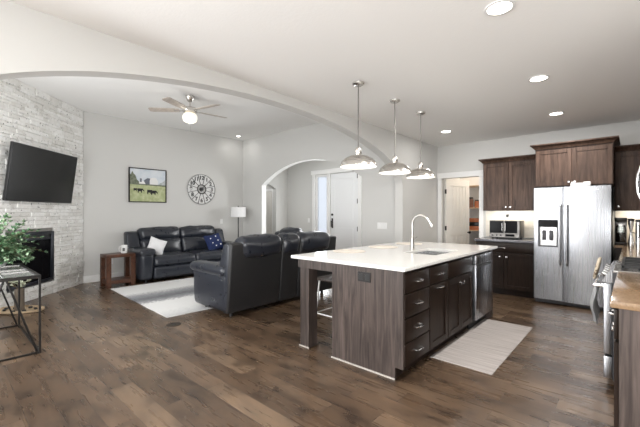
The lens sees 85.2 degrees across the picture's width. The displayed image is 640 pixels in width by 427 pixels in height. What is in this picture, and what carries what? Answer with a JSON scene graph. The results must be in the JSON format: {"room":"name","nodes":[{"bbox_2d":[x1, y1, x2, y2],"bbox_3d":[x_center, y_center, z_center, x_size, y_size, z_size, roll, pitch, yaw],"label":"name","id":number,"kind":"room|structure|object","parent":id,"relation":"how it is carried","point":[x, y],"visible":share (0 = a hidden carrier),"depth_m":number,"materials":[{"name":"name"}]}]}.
{"room":"open-plan kitchen","nodes":[
{"label":"open-plan kitchen","id":0,"kind":"room"},
{"bbox_2d":[0,78,83,307],"bbox_3d":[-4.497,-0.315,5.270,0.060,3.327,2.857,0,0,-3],"label":"wall","id":1,"kind":"structure","parent":0,"point":[29,115],"depth_m":5.77,"materials":[{"name":"stone"}]},
{"bbox_2d":[6,231,53,291],"bbox_3d":[-4.654,0.710,5.431,0.325,0.828,0.952,0,0,-3],"label":"fireplace insert","id":2,"kind":"object","parent":1,"relation":"in","point":[43,264],"visible":0.58,"depth_m":5.64,"materials":[{"name":"black metal"}]},
{"bbox_2d":[2,141,77,203],"bbox_3d":[-4.407,-0.598,5.574,0.150,0.836,1.410,0,0,-3],"label":"television","id":3,"kind":"object","parent":1,"relation":"attached to","point":[33,174],"visible":1,"depth_m":5.41,"materials":[{"name":"black plastic"}]},
{"bbox_2d":[15,76,319,140],"bbox_3d":[-2.225,-2.030,6.790,6.410,0.100,7.720,0,0,42],"label":"ceiling","id":4,"kind":"structure","parent":0,"point":[130,99],"depth_m":6.32,"materials":[{"name":"white paint"}]},
{"bbox_2d":[148,95,226,131],"bbox_3d":[-2.161,-1.679,5.888,1.279,0.599,1.258,0,0,42],"label":"ceiling fan","id":5,"kind":"object","parent":4,"relation":"hanging from","point":[189,116],"visible":1,"depth_m":5.79,"materials":[{"name":"silver metal"}]},
{"bbox_2d":[81,111,287,275],"bbox_3d":[-3.549,-0.315,7.980,0.150,3.330,7.720,0,0,42],"label":"wall","id":6,"kind":"structure","parent":0,"point":[111,145],"depth_m":7.66,"materials":[{"name":"grey paint"}]},
{"bbox_2d":[83,272,123,282],"bbox_3d":[-3.360,1.280,8.066,0.016,0.140,3.780,0,0,42],"label":"baseboard","id":7,"kind":"structure","parent":6,"relation":"attached to","point":[91,278],"depth_m":6.87,"materials":[{"name":"white"}]},
{"bbox_2d":[128,167,166,202],"bbox_3d":[-3.757,-0.610,7.609,0.035,0.735,0.790,0,0,42],"label":"framed picture","id":8,"kind":"object","parent":6,"relation":"attached to","point":[144,185],"visible":1,"depth_m":7.59,"materials":[{"name":"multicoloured paper"}]},
{"bbox_2d":[187,174,214,203],"bbox_3d":[-2.909,-0.595,8.548,0.040,0.740,0.742,0,0,42],"label":"wall clock","id":9,"kind":"object","parent":6,"relation":"attached to","point":[207,183],"visible":1,"depth_m":8.53,"materials":[{"name":"grey metal"}]},
{"bbox_2d":[0,0,437,242],"bbox_3d":[-0.018,-0.315,4.563,0.150,3.330,7.360,0,0,42],"label":"wall header","id":10,"kind":"structure","parent":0,"point":[33,43],"depth_m":2.96,"materials":[{"name":"grey paint"}]},
{"bbox_2d":[0,274,613,426],"bbox_3d":[-0.677,1.400,3.434,13.200,0.100,12.600,0,0,42],"label":"floor","id":11,"kind":"structure","parent":0,"point":[105,359],"depth_m":2.85,"materials":[{"name":"brown wood"}]},
{"bbox_2d":[0,263,40,361],"bbox_3d":[-3.334,0.973,3.591,1.230,0.755,0.520,0,0,42],"label":"console table","id":12,"kind":"object","parent":11,"relation":"on","point":[15,271],"visible":1,"depth_m":3.37,"materials":[{"name":"black metal"},{"name":"wood"}]},
{"bbox_2d":[0,213,47,266],"bbox_3d":[-3.679,0.288,3.921,0.919,0.612,0.951,0,0,45],"label":"potted plant","id":13,"kind":"object","parent":12,"relation":"on","point":[8,251],"visible":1,"depth_m":3.90,"materials":[{"name":"green plant"}]},
{"bbox_2d":[0,305,44,314],"bbox_3d":[-4.164,1.333,4.821,0.639,0.035,0.371,0,0,3],"label":"wooden tray","id":14,"kind":"object","parent":11,"relation":"on","point":[28,310],"visible":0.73,"depth_m":4.79,"materials":[{"name":"brown wood"}]},
{"bbox_2d":[9,279,30,310],"bbox_3d":[-4.169,1.116,4.836,0.304,0.439,0.240,0,0,0],"label":"wooden vase","id":15,"kind":"object","parent":14,"relation":"on","point":[22,290],"visible":0.66,"depth_m":4.79,"materials":[{"name":"brown wood"}]},
{"bbox_2d":[100,252,134,288],"bbox_3d":[-3.802,1.050,6.547,0.370,0.600,0.490,0,0,42],"label":"side table","id":16,"kind":"object","parent":11,"relation":"on","point":[106,280],"visible":1,"depth_m":6.46,"materials":[{"name":"red wood"}]},
{"bbox_2d":[102,276,130,284],"bbox_3d":[-3.802,1.255,6.547,0.360,0.070,0.470,0,0,42],"label":"shelf","id":17,"kind":"object","parent":16,"relation":"attached to","point":[122,279],"depth_m":6.43,"materials":[{"name":"red wood"}]},
{"bbox_2d":[118,245,127,252],"bbox_3d":[-3.724,0.674,6.598,0.110,0.150,0.145,0,0,12],"label":"coffee mug","id":18,"kind":"object","parent":16,"relation":"on","point":[124,248],"visible":0.98,"depth_m":6.57,"materials":[{"name":"white ceramic"}]},
{"bbox_2d":[111,277,211,317],"bbox_3d":[-1.731,1.343,6.479,2.440,0.014,3.200,0,0,44],"label":"area rug","id":19,"kind":"object","parent":11,"relation":"on","point":[172,298],"visible":0.42,"depth_m":5.60,"materials":[{"name":"white carpet"}]},
{"bbox_2d":[274,227,301,235],"bbox_3d":[-0.805,0.807,6.954,0.969,1.056,1.001,0,0,39],"label":"recliner chair","id":20,"kind":"object","parent":19,"relation":"on","point":[283,229],"visible":0.09,"depth_m":7.11,"materials":[{"name":"black leather"}]},
{"bbox_2d":[166,322,180,326],"bbox_3d":[-1.778,1.345,4.229,0.170,0.008,0.170,0,0,42],"label":"floor outlet","id":21,"kind":"object","parent":11,"relation":"on","point":[173,324],"visible":1,"depth_m":4.21,"materials":[{"name":"brown metal"}]},
{"bbox_2d":[124,225,232,282],"bbox_3d":[-2.960,0.813,7.693,1.058,1.074,2.326,0,0,42],"label":"recliner sofa","id":22,"kind":"object","parent":11,"relation":"on","point":[186,245],"visible":0.67,"depth_m":7.26,"materials":[{"name":"grey leather"}]},
{"bbox_2d":[147,236,166,254],"bbox_3d":[-3.320,0.668,7.066,0.409,0.418,0.237,0,0,-25],"label":"throw pillow","id":23,"kind":"object","parent":22,"relation":"on","point":[158,245],"visible":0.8,"depth_m":7.02,"materials":[{"name":"white fabric"}]},
{"bbox_2d":[203,233,222,249],"bbox_3d":[-2.461,0.669,8.086,0.234,0.423,0.465,0,0,29],"label":"throw pillow","id":24,"kind":"object","parent":22,"relation":"on","point":[214,241],"visible":0.98,"depth_m":8.01,"materials":[{"name":"blue fabric"}]},
{"bbox_2d":[231,206,245,236],"bbox_3d":[-2.066,0.578,8.799,0.376,1.545,0.376,0,0,42],"label":"floor lamp","id":25,"kind":"object","parent":11,"relation":"on","point":[238,211],"visible":0.72,"depth_m":8.64,"materials":[{"name":"white fabric"}]},
{"bbox_2d":[190,230,335,315],"bbox_3d":[-0.765,0.813,5.435,1.094,1.073,2.165,0,0,42],"label":"loveseat","id":26,"kind":"object","parent":11,"relation":"on","point":[252,271],"visible":0.89,"depth_m":4.75,"materials":[{"name":"grey leather"}]},
{"bbox_2d":[317,274,331,317],"bbox_3d":[0.179,1.051,4.116,0.382,0.602,0.382,0,0,42],"label":"bar stool","id":27,"kind":"object","parent":11,"relation":"on","point":[327,278],"visible":0.19,"depth_m":4.09,"materials":[{"name":"white metal"}]},
{"bbox_2d":[298,250,492,379],"bbox_3d":[1.015,0.909,4.061,1.198,0.882,2.403,0,0,42],"label":"kitchen island","id":28,"kind":"object","parent":11,"relation":"on","point":[368,319],"visible":0.53,"depth_m":3.05,"materials":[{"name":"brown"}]},
{"bbox_2d":[358,271,370,282],"bbox_3d":[0.382,0.550,3.019,0.135,0.085,0.009,0,0,42],"label":"wall outlet","id":29,"kind":"object","parent":28,"relation":"attached to","point":[362,276],"visible":1,"depth_m":3.01,"materials":[{"name":"grey plastic"}]},
{"bbox_2d":[291,241,497,271],"bbox_3d":[1.036,0.450,4.146,1.315,0.030,2.550,0,0,42],"label":"island countertop","id":30,"kind":"structure","parent":28,"relation":"on","point":[401,258],"depth_m":3.60,"materials":[{"name":"white stone"}]},
{"bbox_2d":[333,249,364,252],"bbox_3d":[0.333,0.431,4.004,0.380,0.006,0.380,0,0,42],"label":"placemat","id":31,"kind":"object","parent":30,"relation":"on","point":[338,250],"visible":1,"depth_m":3.93,"materials":[{"name":"beige fabric"}]},
{"bbox_2d":[368,245,396,247],"bbox_3d":[0.816,0.431,4.511,0.380,0.006,0.380,0,0,42],"label":"placemat","id":32,"kind":"object","parent":30,"relation":"on","point":[373,246],"visible":1,"depth_m":4.52,"materials":[{"name":"beige fabric"}]},
{"bbox_2d":[396,242,421,244],"bbox_3d":[1.278,0.431,5.010,0.380,0.006,0.380,0,0,42],"label":"placemat","id":33,"kind":"object","parent":30,"relation":"on","point":[402,243],"visible":0.89,"depth_m":4.97,"materials":[{"name":"beige fabric"}]},
{"bbox_2d":[410,214,432,249],"bbox_3d":[1.221,0.221,4.134,0.292,0.427,0.117,0,0,42],"label":"kitchen faucet","id":34,"kind":"object","parent":30,"relation":"on","point":[418,215],"visible":1,"depth_m":4.17,"materials":[{"name":"silver metal"}]},
{"bbox_2d":[414,251,448,254],"bbox_3d":[1.276,0.561,3.983,0.382,0.190,0.642,0,0,42],"label":"sink","id":35,"kind":"object","parent":30,"relation":"in","point":[424,252],"visible":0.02,"depth_m":4.27,"materials":[{"name":"grey metal"}]},
{"bbox_2d":[396,266,428,376],"bbox_3d":[0.595,0.912,3.177,0.716,0.875,0.460,0,0,42],"label":"base cabinet","id":36,"kind":"object","parent":11,"relation":"on","point":[416,280],"visible":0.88,"depth_m":2.94,"materials":[{"name":"brown wood"}]},
{"bbox_2d":[420,262,447,360],"bbox_3d":[0.889,0.912,3.504,0.716,0.875,0.416,0,0,42],"label":"base cabinet","id":37,"kind":"object","parent":11,"relation":"on","point":[438,273],"visible":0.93,"depth_m":3.28,"materials":[{"name":"brown wood"}]},
{"bbox_2d":[439,255,471,346],"bbox_3d":[1.281,0.912,3.945,0.709,0.875,0.760,0,0,42],"label":"base cabinet","id":38,"kind":"object","parent":11,"relation":"on","point":[459,279],"visible":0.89,"depth_m":3.67,"materials":[{"name":"brown wood"}]},
{"bbox_2d":[437,251,491,328],"bbox_3d":[1.764,0.917,4.446,0.636,0.865,0.600,0,0,42],"label":"dishwasher","id":39,"kind":"object","parent":11,"relation":"on","point":[481,262],"visible":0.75,"depth_m":4.16,"materials":[{"name":"grey metal"}]},
{"bbox_2d":[431,318,532,374],"bbox_3d":[1.770,1.345,3.680,0.540,0.008,1.600,0,0,42],"label":"kitchen mat","id":40,"kind":"object","parent":11,"relation":"on","point":[485,346],"visible":1,"depth_m":3.51,"materials":[{"name":"beige fabric"}]},
{"bbox_2d":[476,241,534,298],"bbox_3d":[3.223,0.910,5.961,0.880,0.880,0.666,0,0,42],"label":"base cabinet","id":41,"kind":"object","parent":11,"relation":"on","point":[513,263],"visible":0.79,"depth_m":5.66,"materials":[{"name":"brown wood"}]},
{"bbox_2d":[474,237,533,243],"bbox_3d":[3.228,0.453,5.974,0.910,0.035,0.650,0,0,42],"label":"countertop","id":42,"kind":"structure","parent":41,"relation":"on","point":[513,240],"depth_m":5.82,"materials":[{"name":"white stone"}]},
{"bbox_2d":[490,220,523,238],"bbox_3d":[3.233,0.277,6.032,0.470,0.315,0.386,0,0,42],"label":"toaster oven","id":43,"kind":"object","parent":42,"relation":"on","point":[498,228],"visible":1,"depth_m":5.91,"materials":[{"name":"silver metal"}]},
{"bbox_2d":[534,184,612,310],"bbox_3d":[3.831,0.468,5.265,0.905,1.735,0.827,0,0,42],"label":"refrigerator","id":44,"kind":"object","parent":11,"relation":"on","point":[573,226],"visible":0.98,"depth_m":5.00,"materials":[{"name":"grey metal"}]},
{"bbox_2d":[570,181,590,186],"bbox_3d":[3.723,-0.423,4.970,0.230,0.075,0.100,0,0,42],"label":"tray","id":45,"kind":"object","parent":44,"relation":"on","point":[586,183],"visible":0.95,"depth_m":4.93,"materials":[{"name":"white plastic"}]},
{"bbox_2d":[593,257,639,380],"bbox_3d":[2.674,0.871,2.753,0.767,0.958,0.760,0,0,42],"label":"gas range","id":46,"kind":"object","parent":11,"relation":"on","point":[629,264],"visible":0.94,"depth_m":2.67,"materials":[{"name":"grey metal"}]},
{"bbox_2d":[590,257,601,323],"bbox_3d":[2.521,0.686,3.180,0.079,0.568,0.320,0,0,42],"label":"dish towel","id":47,"kind":"object","parent":46,"relation":"hanging from","point":[594,306],"visible":0.96,"depth_m":3.12,"materials":[{"name":"grey fabric"}]},
{"bbox_2d":[613,260,639,272],"bbox_3d":[2.719,0.441,2.713,0.645,0.018,0.760,0,0,42],"label":"cooktop","id":48,"kind":"object","parent":46,"relation":"in","point":[617,264],"depth_m":2.68,"materials":[{"name":"metal"}]},
{"bbox_2d":[615,248,621,260],"bbox_3d":[4.550,0.911,4.805,0.720,0.878,0.610,0,0,42],"label":"base cabinet","id":49,"kind":"object","parent":11,"relation":"on","point":[617,250],"visible":0.1,"depth_m":4.80,"materials":[{"name":"brown wood"}]},
{"bbox_2d":[607,308,639,426],"bbox_3d":[2.067,0.911,1.980,0.640,0.878,1.170,0,0,42],"label":"base cabinet","id":50,"kind":"object","parent":11,"relation":"on","point":[626,324],"visible":0.75,"depth_m":1.70,"materials":[{"name":"brown wood"}]},
{"bbox_2d":[610,271,639,311],"bbox_3d":[2.072,0.453,1.970,0.620,0.035,1.190,0,0,42],"label":"countertop","id":51,"kind":"structure","parent":50,"relation":"on","point":[625,295],"depth_m":1.92,"materials":[{"name":"brown stone"}]},
{"bbox_3d":[3.659,0.911,3.750,0.641,0.878,2.010,0,0,42],"label":"base cabinet","id":52,"kind":"object","parent":11,"relation":"on","visible":0},
{"bbox_2d":[613,243,639,260],"bbox_3d":[3.850,0.453,4.032,0.733,0.035,2.695,0,0,42],"label":"countertop","id":53,"kind":"structure","parent":52,"relation":"on","point":[627,250],"depth_m":4.09,"materials":[{"name":"brown stone"}]},
{"bbox_2d":[614,218,626,244],"bbox_3d":[4.279,0.247,4.948,0.135,0.375,0.200,0,0,42],"label":"coffee maker","id":54,"kind":"object","parent":53,"relation":"on","point":[620,223],"visible":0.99,"depth_m":4.91,"materials":[{"name":"black plastic"}]},
{"bbox_2d":[628,218,634,244],"bbox_3d":[4.329,0.249,4.839,0.079,0.370,0.089,0,0,42],"label":"coffee grinder","id":55,"kind":"object","parent":53,"relation":"on","point":[631,221],"visible":1,"depth_m":4.83,"materials":[{"name":"silver metal"}]},
{"bbox_2d":[635,219,639,244],"bbox_3d":[4.366,0.257,4.767,0.072,0.355,0.124,0,0,42],"label":"steel canister","id":56,"kind":"object","parent":53,"relation":"on","point":[637,221],"visible":0.96,"depth_m":4.77,"materials":[{"name":"white metal"}]},
{"bbox_2d":[243,123,394,245],"bbox_3d":[-0.286,-0.315,7.937,4.760,3.330,0.140,0,0,42],"label":"wall","id":57,"kind":"structure","parent":0,"point":[265,157],"depth_m":7.80,"materials":[{"name":"grey paint"}]},
{"bbox_2d":[377,222,386,228],"bbox_3d":[1.165,0.227,6.530,0.196,0.114,0.009,0,0,42],"label":"light switch","id":58,"kind":"object","parent":57,"relation":"attached to","point":[379,225],"visible":1,"depth_m":6.53,"materials":[{"name":"white plastic"}]},
{"bbox_2d":[288,160,353,234],"bbox_3d":[0.818,-0.315,9.164,4.760,3.330,0.120,0,0,42],"label":"wall","id":59,"kind":"structure","parent":0,"point":[299,175],"depth_m":10.26,"materials":[{"name":"grey paint"}]},
{"bbox_2d":[316,174,326,231],"bbox_3d":[0.078,0.070,9.822,0.460,2.320,0.060,0,0,42],"label":"window","id":60,"kind":"structure","parent":59,"relation":"in","point":[321,180],"depth_m":9.85,"materials":[{"name":"white glass"}]},
{"bbox_2d":[311,168,361,246],"bbox_3d":[0.413,0.065,9.417,1.780,2.570,0.045,0,0,42],"label":"trim","id":61,"kind":"structure","parent":59,"relation":"attached to","point":[335,170],"depth_m":9.54,"materials":[{"name":"white wood"}]},
{"bbox_2d":[331,172,357,249],"bbox_3d":[0.635,0.130,9.244,0.930,2.420,0.114,0,0,42],"label":"door","id":62,"kind":"structure","parent":59,"relation":"in","point":[344,186],"depth_m":9.25,"materials":[{"name":"white wood"}]},
{"bbox_2d":[8,0,639,146],"bbox_3d":[1.706,-1.420,1.290,6.790,0.100,12.600,0,0,42],"label":"ceiling","id":63,"kind":"structure","parent":0,"point":[468,69],"depth_m":2.96,"materials":[{"name":"white paint"}]},
{"bbox_2d":[340,81,376,168],"bbox_3d":[0.402,-0.929,3.647,0.388,0.880,0.388,0,0,42],"label":"pendant lamp","id":64,"kind":"object","parent":63,"relation":"hanging from","point":[358,161],"visible":1,"depth_m":3.60,"materials":[{"name":"silver metal"}]},
{"bbox_2d":[379,98,410,174],"bbox_3d":[0.903,-0.929,4.204,0.388,0.880,0.388,0,0,42],"label":"pendant lamp","id":65,"kind":"object","parent":63,"relation":"hanging from","point":[394,168],"visible":1,"depth_m":4.15,"materials":[{"name":"silver metal"}]},
{"bbox_2d":[406,111,435,178],"bbox_3d":[1.365,-0.929,4.717,0.388,0.880,0.388,0,0,42],"label":"pendant lamp","id":66,"kind":"object","parent":63,"relation":"hanging from","point":[420,172],"visible":0.97,"depth_m":4.66,"materials":[{"name":"silver metal"}]},
{"bbox_2d":[440,130,451,132],"bbox_3d":[2.100,-1.365,5.804,0.190,0.007,0.190,0,0,42],"label":"recessed light","id":67,"kind":"object","parent":63,"relation":"in","point":[443,131],"visible":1,"depth_m":5.80,"materials":[{"name":"white plastic"}]},
{"bbox_2d":[484,0,515,16],"bbox_3d":[1.194,-1.365,2.315,0.190,0.007,0.190,0,0,42],"label":"recessed light","id":68,"kind":"object","parent":63,"relation":"in","point":[500,7],"visible":1,"depth_m":2.31,"materials":[{"name":"white plastic"}]},
{"bbox_2d":[528,75,549,81],"bbox_3d":[2.214,-1.365,3.523,0.190,0.007,0.190,0,0,42],"label":"recessed light","id":69,"kind":"object","parent":63,"relation":"in","point":[538,78],"visible":1,"depth_m":3.52,"materials":[{"name":"white plastic"}]},
{"bbox_2d":[548,111,564,115],"bbox_3d":[3.232,-1.365,4.760,0.190,0.007,0.190,0,0,42],"label":"recessed light","id":70,"kind":"object","parent":63,"relation":"in","point":[558,112],"visible":1,"depth_m":4.75,"materials":[{"name":"white plastic"}]},
{"bbox_2d":[450,177,478,243],"bbox_3d":[3.540,-0.010,7.159,1.910,2.720,1.260,0,0,42],"label":"wall","id":71,"kind":"structure","parent":0,"point":[473,192],"depth_m":7.90,"materials":[{"name":"white paint"}]},
{"bbox_3d":[3.759,-0.120,7.402,1.660,0.020,0.355,0,0,42],"label":"shelf","id":72,"kind":"object","parent":71,"relation":"attached to","visible":0},
{"bbox_2d":[469,197,473,207],"bbox_3d":[3.339,-0.245,7.690,0.100,0.230,0.100,0,0,42],"label":"storage jar","id":73,"kind":"object","parent":72,"relation":"on","point":[471,201],"visible":0.96,"depth_m":7.65,"materials":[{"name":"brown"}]},
{"bbox_2d":[474,200,478,206],"bbox_3d":[3.435,-0.215,7.617,0.100,0.170,0.100,0,0,42],"label":"storage jar","id":74,"kind":"object","parent":72,"relation":"on","point":[476,203],"visible":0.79,"depth_m":7.58,"materials":[{"name":"brown"}]},
{"bbox_3d":[3.759,0.370,7.402,1.660,0.020,0.355,0,0,42],"label":"shelf","id":75,"kind":"object","parent":71,"relation":"attached to","visible":0},
{"bbox_2d":[469,226,478,229],"bbox_3d":[3.418,0.318,7.659,0.220,0.085,0.200,0,0,42],"label":"packet","id":76,"kind":"object","parent":75,"relation":"on","point":[470,227],"visible":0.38,"depth_m":7.58,"materials":[{"name":"brown"}]},
{"bbox_2d":[469,222,478,225],"bbox_3d":[3.418,0.232,7.659,0.220,0.085,0.200,0,0,42],"label":"packet","id":77,"kind":"object","parent":76,"relation":"on","point":[470,223],"visible":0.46,"depth_m":7.58,"materials":[{"name":"black ceramic"}]},
{"bbox_2d":[469,218,478,221],"bbox_3d":[3.418,0.145,7.659,0.220,0.085,0.200,0,0,42],"label":"packet","id":78,"kind":"object","parent":77,"relation":"on","point":[470,219],"visible":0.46,"depth_m":7.58,"materials":[{"name":"brown"}]},
{"bbox_2d":[438,120,639,260],"bbox_3d":[3.774,-0.010,6.020,3.540,2.720,0.120,0,0,42],"label":"wall","id":79,"kind":"structure","parent":0,"point":[465,156],"depth_m":6.23,"materials":[{"name":"grey paint"}]},
{"bbox_2d":[444,179,470,243],"bbox_3d":[2.888,0.320,7.269,0.708,2.040,0.113,0,0,-28],"label":"door","id":80,"kind":"structure","parent":79,"relation":"in","point":[456,192],"depth_m":7.27,"materials":[{"name":"white wood"}]},
{"bbox_2d":[437,170,483,242],"bbox_3d":[2.748,0.265,6.842,0.905,2.170,0.030,0,0,42],"label":"trim","id":81,"kind":"structure","parent":79,"relation":"attached to","point":[440,176],"depth_m":6.80,"materials":[{"name":"white wood"}]},
{"bbox_2d":[478,154,534,210],"bbox_3d":[3.300,-0.507,6.087,0.885,0.915,0.405,0,0,42],"label":"upper cabinet","id":82,"kind":"object","parent":79,"relation":"attached to","point":[508,182],"visible":0.91,"depth_m":5.95,"materials":[{"name":"brown wood"}]},
{"bbox_2d":[505,212,509,217],"bbox_3d":[3.365,0.030,6.253,0.075,0.110,0.050,0,0,42],"label":"wall outlet","id":83,"kind":"object","parent":79,"relation":"attached to","point":[507,214],"visible":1,"depth_m":6.25,"materials":[{"name":"white plastic"}]},
{"bbox_2d":[530,135,620,187],"bbox_3d":[3.894,-0.730,5.324,1.050,0.650,0.745,0,0,42],"label":"upper cabinet","id":84,"kind":"object","parent":79,"relation":"attached to","point":[558,164],"visible":0.91,"depth_m":5.06,"materials":[{"name":"brown wood"}]},
{"bbox_2d":[615,144,639,210],"bbox_3d":[4.617,-0.502,4.902,0.700,0.925,0.405,0,0,42],"label":"upper cabinet","id":85,"kind":"object","parent":79,"relation":"attached to","point":[627,157],"visible":1,"depth_m":4.95,"materials":[{"name":"brown wood"}]},
{"bbox_3d":[-2.167,0.050,10.638,1.350,2.600,1.920,0,0,42],"label":"wall","id":86,"kind":"structure","parent":0,"visible":0},
{"bbox_2d":[266,192,271,233],"bbox_3d":[-1.773,0.328,11.114,0.760,2.025,0.045,0,0,42],"label":"door","id":87,"kind":"structure","parent":86,"relation":"in","point":[268,194],"depth_m":10.93,"materials":[{"name":"white wood"}]},
{"bbox_2d":[266,189,272,233],"bbox_3d":[-1.768,0.290,11.119,0.900,2.120,0.030,0,0,42],"label":"trim","id":88,"kind":"structure","parent":86,"relation":"attached to","point":[266,189],"depth_m":10.84,"materials":[{"name":"white wood"}]},
{"bbox_3d":[2.570,-0.010,-0.335,3.170,2.720,11.180,0,0,42],"label":"wall","id":89,"kind":"structure","parent":0,"visible":0},
{"bbox_2d":[486,211,639,241],"bbox_3d":[2.515,0.188,3.918,2.600,0.475,4.690,0,0,42],"label":"wall","id":90,"kind":"structure","parent":89,"relation":"attached to","point":[527,216],"depth_m":6.07,"materials":[{"name":"white paint"}]},
{"bbox_2d":[636,167,639,199],"bbox_3d":[2.773,-0.255,2.671,0.518,0.430,0.750,0,0,42],"label":"microwave","id":91,"kind":"object","parent":89,"relation":"attached to","point":[638,172],"visible":1,"depth_m":2.95,"materials":[{"name":"grey metal"}]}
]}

